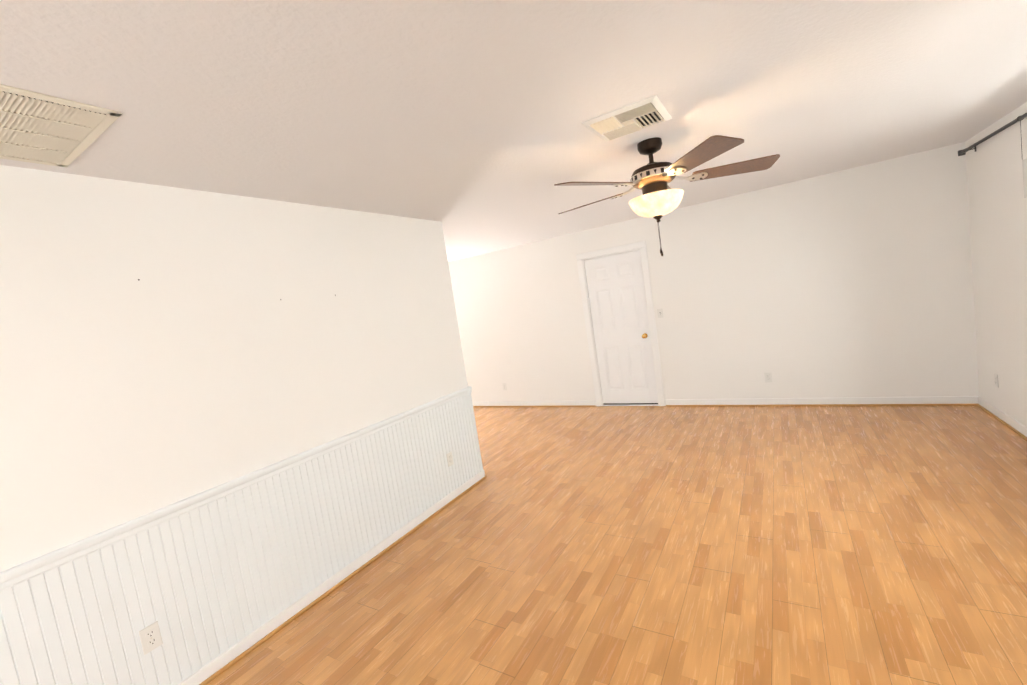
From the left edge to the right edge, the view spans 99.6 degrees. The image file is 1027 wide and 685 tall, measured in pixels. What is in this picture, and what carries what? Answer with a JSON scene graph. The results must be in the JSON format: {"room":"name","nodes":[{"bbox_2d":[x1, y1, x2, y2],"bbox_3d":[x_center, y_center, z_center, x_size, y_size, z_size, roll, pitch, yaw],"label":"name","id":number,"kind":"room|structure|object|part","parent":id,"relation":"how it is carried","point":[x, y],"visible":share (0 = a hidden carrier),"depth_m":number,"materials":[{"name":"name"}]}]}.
{"room":"empty living room","nodes":[
{"label":"empty living room","id":0,"kind":"room"},
{"bbox_2d":[0,165,467,571],"bbox_3d":[-1.978,0.534,1.657,0.120,2.420,5.690,-5,6,32],"label":"wall","id":1,"kind":"structure","parent":0,"point":[199,356],"depth_m":2.16,"materials":[{"name":"white paint"}]},
{"bbox_2d":[0,394,481,684],"bbox_3d":[-1.807,1.275,1.693,0.011,0.765,5.680,-5,6,32],"label":"wainscoting","id":2,"kind":"structure","parent":1,"relation":"attached to","point":[204,585],"depth_m":2.22,"materials":[{"name":"white wood"}]},
{"bbox_2d":[139,621,162,654],"bbox_3d":[-1.631,1.329,1.951,0.008,0.114,0.070,-5,6,32],"label":"outlet","id":3,"kind":"object","parent":2,"relation":"attached to","point":[150,637],"visible":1,"depth_m":1.95,"materials":[{"name":"white plastic"}]},
{"bbox_2d":[0,386,471,590],"bbox_3d":[-1.915,0.879,1.699,0.166,0.065,5.700,-5,6,32],"label":"trim","id":4,"kind":"structure","parent":2,"relation":"attached to","point":[22,572],"depth_m":2.10,"materials":[{"name":"white wood"}]},
{"bbox_2d":[178,470,485,684],"bbox_3d":[-1.722,1.680,1.726,0.030,0.075,5.720,-5,6,32],"label":"baseboard","id":5,"kind":"structure","parent":2,"relation":"attached to","point":[220,664],"depth_m":2.60,"materials":[{"name":"white wood"}]},
{"bbox_2d":[446,451,453,466],"bbox_3d":[-0.547,1.007,3.745,0.008,0.114,0.070,-5,6,32],"label":"outlet","id":6,"kind":"object","parent":2,"relation":"attached to","point":[449,458],"visible":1,"depth_m":3.74,"materials":[{"name":"white plastic"}]},
{"bbox_2d":[470,393,482,469],"bbox_3d":[-0.408,0.848,4.135,0.142,0.765,0.011,-5,6,32],"label":"end cap","id":7,"kind":"object","parent":1,"relation":"attached to","point":[476,431],"visible":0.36,"depth_m":4.10,"materials":[{"name":"white wood"}]},
{"bbox_2d":[0,0,1026,261],"bbox_3d":[-0.711,-0.983,2.080,6.685,0.120,8.560,-5,6,32],"label":"ceiling","id":8,"kind":"structure","parent":0,"point":[460,120],"depth_m":1.77,"materials":[{"name":"white paint"}]},
{"bbox_2d":[0,84,122,167],"bbox_3d":[-1.771,-0.688,1.298,0.615,0.010,0.765,-5,6,32],"label":"ceiling vent","id":9,"kind":"object","parent":8,"relation":"in","point":[39,128],"visible":1,"depth_m":1.47,"materials":[{"name":"beige"}]},
{"bbox_2d":[581,95,671,140],"bbox_3d":[0.580,-1.117,2.197,0.360,0.019,0.360,-5,6,32],"label":"ceiling vent","id":10,"kind":"object","parent":8,"relation":"in","point":[634,117],"visible":0.98,"depth_m":2.15,"materials":[{"name":"white"}]},
{"bbox_2d":[554,135,779,255],"bbox_3d":[0.864,-0.865,2.653,1.332,0.679,1.309,-5,6,32],"label":"ceiling fan","id":11,"kind":"object","parent":8,"relation":"hanging from","point":[658,199],"visible":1,"depth_m":2.51,"materials":[{"name":"brown wood"}]},
{"bbox_3d":[0.833,-1.040,2.602,0.263,0.317,0.263,-5,6,32],"label":"motor","id":12,"kind":"part","parent":11,"relation":"part of","materials":[{"name":"brown metal"}]},
{"bbox_3d":[0.866,-0.822,2.621,0.318,0.117,0.318,-5,6,32],"label":"lamp shade","id":13,"kind":"part","parent":11,"relation":"part of","materials":[{"name":"white glass"}]},
{"bbox_2d":[206,405,1026,684],"bbox_3d":[-1.397,1.591,2.957,9.185,0.060,8.560,-5,6,32],"label":"floor","id":14,"kind":"structure","parent":0,"point":[741,545],"depth_m":2.46,"materials":[{"name":"laminate"}]},
{"bbox_2d":[448,142,978,404],"bbox_3d":[0.540,-0.261,6.359,9.185,2.420,0.140,-5,6,32],"label":"wall","id":15,"kind":"structure","parent":0,"point":[855,282],"depth_m":4.79,"materials":[{"name":"white paint"}]},
{"bbox_2d":[472,400,595,406],"bbox_3d":[0.009,0.965,6.799,2.705,0.085,0.030,-5,6,32],"label":"baseboard","id":16,"kind":"structure","parent":15,"relation":"attached to","point":[579,403],"depth_m":6.58,"materials":[{"name":"white wood"}]},
{"bbox_2d":[584,250,657,402],"bbox_3d":[1.437,-0.163,5.796,0.756,1.994,0.035,-5,6,32],"label":"door","id":17,"kind":"structure","parent":15,"relation":"in","point":[616,292],"depth_m":5.77,"materials":[{"name":"white wood"}]},
{"bbox_2d":[576,241,665,405],"bbox_3d":[1.442,-0.198,5.809,0.940,2.125,0.148,-5,6,32],"label":"door frame","id":18,"kind":"structure","parent":15,"relation":"attached to","point":[621,249],"depth_m":5.69,"materials":[{"name":"white wood"}]},
{"bbox_2d":[657,309,662,317],"bbox_3d":[1.845,-0.367,5.457,0.070,0.114,0.019,-5,6,32],"label":"light switch","id":19,"kind":"object","parent":15,"relation":"attached to","point":[660,313],"visible":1,"depth_m":5.46,"materials":[{"name":"white plastic"}]},
{"bbox_2d":[764,372,771,381],"bbox_3d":[2.912,0.400,4.957,0.070,0.114,0.008,-5,6,32],"label":"outlet","id":20,"kind":"object","parent":15,"relation":"attached to","point":[768,377],"visible":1,"depth_m":4.95,"materials":[{"name":"white plastic"}]},
{"bbox_2d":[665,396,973,405],"bbox_3d":[3.148,0.665,4.849,2.810,0.085,0.030,-5,6,32],"label":"baseboard","id":21,"kind":"structure","parent":15,"relation":"attached to","point":[935,400],"depth_m":4.66,"materials":[{"name":"white wood"}]},
{"bbox_2d":[965,102,1026,426],"bbox_3d":[2.146,0.024,0.416,0.140,2.420,8.360,-5,6,32],"label":"wall","id":22,"kind":"structure","parent":0,"point":[997,201],"depth_m":3.47,"materials":[{"name":"white paint"}]},
{"bbox_2d":[958,112,1026,155],"bbox_3d":[3.005,-1.384,2.227,0.084,0.054,3.762,-5,6,32],"label":"curtain rod","id":23,"kind":"object","parent":22,"relation":"attached to","point":[973,146],"visible":1,"depth_m":3.30,"materials":[{"name":"grey metal"}]},
{"bbox_2d":[1017,116,1026,197],"bbox_3d":[3.005,-1.121,2.186,0.051,0.552,1.784,-5,6,32],"label":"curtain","id":24,"kind":"object","parent":23,"relation":"hanging from","point":[1024,163],"visible":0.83,"depth_m":2.94,"materials":[{"name":"white fabric"}]},
{"bbox_2d":[994,373,998,387],"bbox_3d":[4.141,0.324,3.721,0.008,0.114,0.070,-5,6,32],"label":"outlet","id":25,"kind":"object","parent":22,"relation":"attached to","point":[996,380],"visible":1,"depth_m":3.72,"materials":[{"name":"white plastic"}]},
{"bbox_2d":[974,396,1026,439],"bbox_3d":[2.298,1.166,0.648,0.030,0.085,8.160,-5,6,32],"label":"baseboard","id":26,"kind":"structure","parent":22,"relation":"attached to","point":[1007,420],"depth_m":3.64,"materials":[{"name":"white wood"}]}
]}

